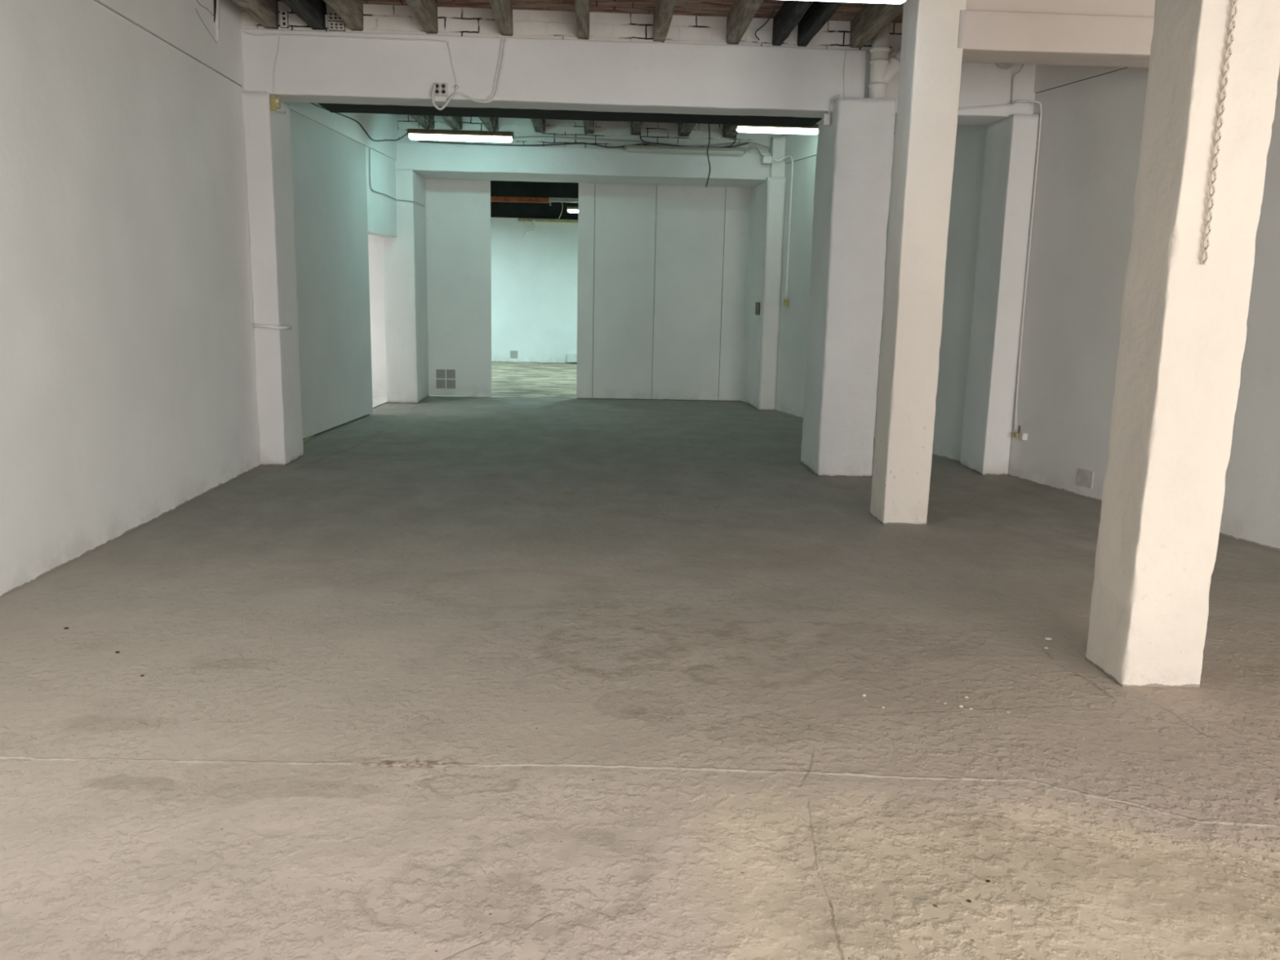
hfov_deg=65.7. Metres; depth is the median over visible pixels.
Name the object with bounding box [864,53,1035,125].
cross beam
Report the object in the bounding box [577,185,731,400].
trim
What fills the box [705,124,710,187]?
hanging cable
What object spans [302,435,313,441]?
wood strip
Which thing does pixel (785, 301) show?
switch
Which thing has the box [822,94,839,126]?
box
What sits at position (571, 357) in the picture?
box
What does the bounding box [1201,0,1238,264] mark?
chain
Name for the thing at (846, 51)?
cable
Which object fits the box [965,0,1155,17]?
wall
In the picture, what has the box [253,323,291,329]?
conduit
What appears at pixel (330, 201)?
wall
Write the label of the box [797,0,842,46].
joist
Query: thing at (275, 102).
terminal
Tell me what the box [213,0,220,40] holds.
strip
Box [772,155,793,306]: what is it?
conduit
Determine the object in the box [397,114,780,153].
wall
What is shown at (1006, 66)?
plaster patch
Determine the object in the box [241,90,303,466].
pilaster
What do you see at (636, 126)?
joist
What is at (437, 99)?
plate
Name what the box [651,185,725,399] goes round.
partition panel
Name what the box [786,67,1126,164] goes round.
trim
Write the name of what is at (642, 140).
cable
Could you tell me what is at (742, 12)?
joist
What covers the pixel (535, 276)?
wall
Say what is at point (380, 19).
wall
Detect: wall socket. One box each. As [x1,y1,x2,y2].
[434,83,448,96]
[1013,425,1027,439]
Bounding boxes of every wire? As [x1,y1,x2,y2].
[195,8,217,43]
[196,0,214,17]
[755,10,774,39]
[1010,63,1023,103]
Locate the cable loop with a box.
[523,219,535,237]
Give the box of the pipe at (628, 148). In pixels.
[624,144,746,155]
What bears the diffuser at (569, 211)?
attached to the lamp at (570, 209)
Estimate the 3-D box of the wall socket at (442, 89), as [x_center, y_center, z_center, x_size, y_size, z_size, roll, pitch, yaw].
[-1.606,-3.150,8.002,0.106,0.095,0.046,1,11,-3]
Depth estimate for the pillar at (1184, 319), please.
3.78 m
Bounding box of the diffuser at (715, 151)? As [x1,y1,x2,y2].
[625,147,744,155]
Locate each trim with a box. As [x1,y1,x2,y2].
[93,0,240,86]
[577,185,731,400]
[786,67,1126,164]
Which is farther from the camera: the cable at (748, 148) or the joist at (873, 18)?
the cable at (748, 148)
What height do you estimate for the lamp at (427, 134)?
0.388 m
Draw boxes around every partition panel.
[576,182,595,398]
[592,183,656,399]
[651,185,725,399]
[718,186,750,400]
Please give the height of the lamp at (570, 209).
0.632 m
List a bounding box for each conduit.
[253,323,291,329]
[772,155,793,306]
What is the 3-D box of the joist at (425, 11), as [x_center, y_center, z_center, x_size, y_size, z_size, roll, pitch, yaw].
[-1.425,-2.696,2.588,0.114,0.236,11.000,1,11,-3]
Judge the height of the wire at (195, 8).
0.145 m
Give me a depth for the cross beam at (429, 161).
12.99 m
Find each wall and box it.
[0,0,260,597]
[240,0,902,54]
[285,102,397,439]
[368,234,386,394]
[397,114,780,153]
[490,180,578,363]
[741,64,1279,551]
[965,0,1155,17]
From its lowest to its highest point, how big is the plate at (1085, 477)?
0.135 m
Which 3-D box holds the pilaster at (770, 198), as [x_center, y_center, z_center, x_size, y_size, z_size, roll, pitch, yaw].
[1.734,-2.553,13.796,0.246,3.074,1.127,1,11,-3]
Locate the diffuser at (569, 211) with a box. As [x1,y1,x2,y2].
[567,209,577,213]
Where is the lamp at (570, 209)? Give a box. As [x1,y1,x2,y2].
[566,206,577,213]
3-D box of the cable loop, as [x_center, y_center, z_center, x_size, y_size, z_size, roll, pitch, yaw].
[-2.379,-5.421,21.370,0.272,0.378,0.071,1,11,-3]
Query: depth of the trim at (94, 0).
6.54 m
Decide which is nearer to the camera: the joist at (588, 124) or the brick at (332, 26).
the brick at (332, 26)
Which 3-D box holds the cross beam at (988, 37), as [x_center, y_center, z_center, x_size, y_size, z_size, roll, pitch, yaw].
[2.970,-2.842,6.432,1.973,0.236,0.354,1,11,-3]
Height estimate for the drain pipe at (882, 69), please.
0.617 m
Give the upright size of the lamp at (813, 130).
0.200 m
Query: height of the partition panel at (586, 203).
3.048 m
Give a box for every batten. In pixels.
[518,218,577,222]
[548,197,578,205]
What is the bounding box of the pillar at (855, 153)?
[800,97,896,476]
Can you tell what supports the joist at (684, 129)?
attached to the ceiling
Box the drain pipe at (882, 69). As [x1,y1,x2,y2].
[868,22,899,97]
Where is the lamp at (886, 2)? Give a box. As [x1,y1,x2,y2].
[795,0,906,4]
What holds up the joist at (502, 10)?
attached to the ceiling
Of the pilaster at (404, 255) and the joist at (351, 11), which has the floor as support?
the pilaster at (404, 255)
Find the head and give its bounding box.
[769,136,786,177]
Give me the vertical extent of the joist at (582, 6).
0.235 m
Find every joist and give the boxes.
[232,0,279,28]
[282,0,325,30]
[324,0,364,31]
[405,0,438,34]
[410,115,434,128]
[440,115,462,129]
[479,116,497,131]
[488,0,513,36]
[530,118,545,132]
[574,0,589,39]
[582,120,593,133]
[631,121,643,135]
[653,0,676,41]
[678,123,695,137]
[722,124,739,137]
[726,0,763,44]
[772,0,814,45]
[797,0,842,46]
[849,2,903,48]
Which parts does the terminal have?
plate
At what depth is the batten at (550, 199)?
17.35 m
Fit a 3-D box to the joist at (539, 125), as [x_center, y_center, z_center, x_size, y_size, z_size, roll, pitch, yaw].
[-1.206,-4.244,10.864,0.141,0.199,4.242,1,11,-3]
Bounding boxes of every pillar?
[800,97,896,476]
[870,0,966,524]
[1084,0,1279,687]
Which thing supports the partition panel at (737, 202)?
on the floor
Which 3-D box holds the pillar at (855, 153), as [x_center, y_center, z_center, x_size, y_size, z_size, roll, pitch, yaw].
[1.790,-1.625,8.668,0.494,3.130,0.750,1,11,-3]
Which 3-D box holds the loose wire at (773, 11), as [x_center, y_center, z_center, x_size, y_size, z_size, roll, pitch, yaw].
[0.993,-3.606,7.873,0.061,0.149,0.310,-3,11,-20]
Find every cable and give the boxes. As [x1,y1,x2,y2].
[242,31,457,93]
[272,36,279,92]
[310,102,407,141]
[368,148,424,206]
[418,140,749,147]
[431,39,506,110]
[486,39,502,99]
[514,135,769,148]
[639,132,736,147]
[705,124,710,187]
[746,146,764,157]
[843,51,846,97]
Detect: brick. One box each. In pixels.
[280,9,288,28]
[327,10,344,22]
[328,22,345,31]
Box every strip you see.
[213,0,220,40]
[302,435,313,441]
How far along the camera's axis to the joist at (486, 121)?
12.43 m
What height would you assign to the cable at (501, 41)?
0.461 m
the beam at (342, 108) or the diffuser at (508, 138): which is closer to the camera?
the beam at (342, 108)
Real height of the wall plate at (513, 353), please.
0.155 m
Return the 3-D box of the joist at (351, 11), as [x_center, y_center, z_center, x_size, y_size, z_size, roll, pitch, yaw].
[-2.013,-2.704,2.561,0.112,0.236,11.000,1,11,-3]
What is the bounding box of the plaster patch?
[997,62,1015,69]
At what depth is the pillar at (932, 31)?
6.50 m
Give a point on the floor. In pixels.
(444, 677)
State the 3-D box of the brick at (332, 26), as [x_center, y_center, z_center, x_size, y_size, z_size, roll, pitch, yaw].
[-2.417,-3.616,7.911,0.122,0.058,0.047,1,11,-3]
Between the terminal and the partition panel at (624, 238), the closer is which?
the terminal
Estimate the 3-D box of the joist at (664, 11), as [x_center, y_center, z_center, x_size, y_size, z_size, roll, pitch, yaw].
[0.403,-2.672,2.675,0.114,0.236,11.004,1,11,-3]
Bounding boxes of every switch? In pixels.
[755,302,759,315]
[783,298,788,306]
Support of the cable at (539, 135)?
attached to the cable at (419, 140)
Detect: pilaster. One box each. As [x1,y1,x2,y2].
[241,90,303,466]
[382,168,429,403]
[746,176,786,410]
[960,113,1039,475]
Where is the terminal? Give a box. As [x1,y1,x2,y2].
[270,94,285,113]
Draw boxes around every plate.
[434,96,447,102]
[510,351,517,357]
[1076,468,1093,488]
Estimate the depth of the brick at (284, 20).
7.87 m
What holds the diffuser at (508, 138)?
attached to the lamp at (427, 134)
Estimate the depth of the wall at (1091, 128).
7.99 m
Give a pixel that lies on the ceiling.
(846, 11)
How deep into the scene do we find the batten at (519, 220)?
21.40 m
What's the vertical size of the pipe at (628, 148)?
0.091 m
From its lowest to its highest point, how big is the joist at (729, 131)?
0.202 m
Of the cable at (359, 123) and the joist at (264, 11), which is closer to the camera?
the joist at (264, 11)
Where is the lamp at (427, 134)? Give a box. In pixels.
[407,115,514,142]
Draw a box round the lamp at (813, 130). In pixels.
[734,124,817,134]
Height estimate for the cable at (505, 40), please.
0.566 m
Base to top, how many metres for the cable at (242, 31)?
0.432 m
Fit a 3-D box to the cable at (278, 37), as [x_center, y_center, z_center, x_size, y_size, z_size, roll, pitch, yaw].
[-2.905,-3.320,7.927,0.074,0.422,0.010,1,11,-3]
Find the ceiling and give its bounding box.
[277,0,902,22]
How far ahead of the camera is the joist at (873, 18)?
7.58 m
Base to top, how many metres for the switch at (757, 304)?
0.170 m
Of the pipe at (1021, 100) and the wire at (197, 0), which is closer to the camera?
the wire at (197, 0)
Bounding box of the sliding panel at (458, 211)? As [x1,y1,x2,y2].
[425,178,491,396]
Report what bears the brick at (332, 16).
on the brick at (332, 26)
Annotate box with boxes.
[567,353,577,362]
[760,155,772,164]
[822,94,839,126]
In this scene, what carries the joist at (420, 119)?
attached to the ceiling
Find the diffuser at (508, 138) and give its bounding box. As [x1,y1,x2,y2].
[408,133,512,142]
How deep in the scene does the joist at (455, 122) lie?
12.44 m
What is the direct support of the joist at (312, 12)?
attached to the ceiling
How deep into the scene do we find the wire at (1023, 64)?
8.28 m
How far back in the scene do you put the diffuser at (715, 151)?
12.89 m
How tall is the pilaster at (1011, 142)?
3.064 m
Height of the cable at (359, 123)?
0.131 m
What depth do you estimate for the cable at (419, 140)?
12.86 m
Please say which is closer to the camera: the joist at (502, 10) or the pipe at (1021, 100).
the joist at (502, 10)
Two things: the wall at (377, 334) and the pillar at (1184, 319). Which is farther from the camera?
the wall at (377, 334)
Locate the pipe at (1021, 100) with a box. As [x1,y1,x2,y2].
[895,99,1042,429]
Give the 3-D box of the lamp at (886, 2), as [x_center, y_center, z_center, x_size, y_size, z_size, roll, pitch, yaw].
[0.926,-2.949,5.601,1.229,0.447,0.172,1,11,-3]
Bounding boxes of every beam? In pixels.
[240,28,866,118]
[316,102,822,126]
[395,142,771,187]
[490,195,549,203]
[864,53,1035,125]
[961,10,1155,68]
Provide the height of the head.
0.518 m
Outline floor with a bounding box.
[0,361,1279,959]
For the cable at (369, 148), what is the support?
attached to the wall at (330, 201)
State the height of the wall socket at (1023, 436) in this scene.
0.117 m
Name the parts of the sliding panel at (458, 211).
vent frame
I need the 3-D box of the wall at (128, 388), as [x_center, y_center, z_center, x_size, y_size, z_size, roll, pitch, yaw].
[-3.087,-1.048,2.679,0.262,3.950,11.320,1,11,-3]
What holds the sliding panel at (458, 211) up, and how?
on the floor
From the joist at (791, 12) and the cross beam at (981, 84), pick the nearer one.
the joist at (791, 12)
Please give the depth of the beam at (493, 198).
17.32 m
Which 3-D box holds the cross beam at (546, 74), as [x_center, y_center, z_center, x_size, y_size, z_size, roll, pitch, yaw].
[-0.682,-3.346,8.209,5.057,0.495,0.359,1,11,-3]
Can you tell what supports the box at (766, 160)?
attached to the cross beam at (429, 161)

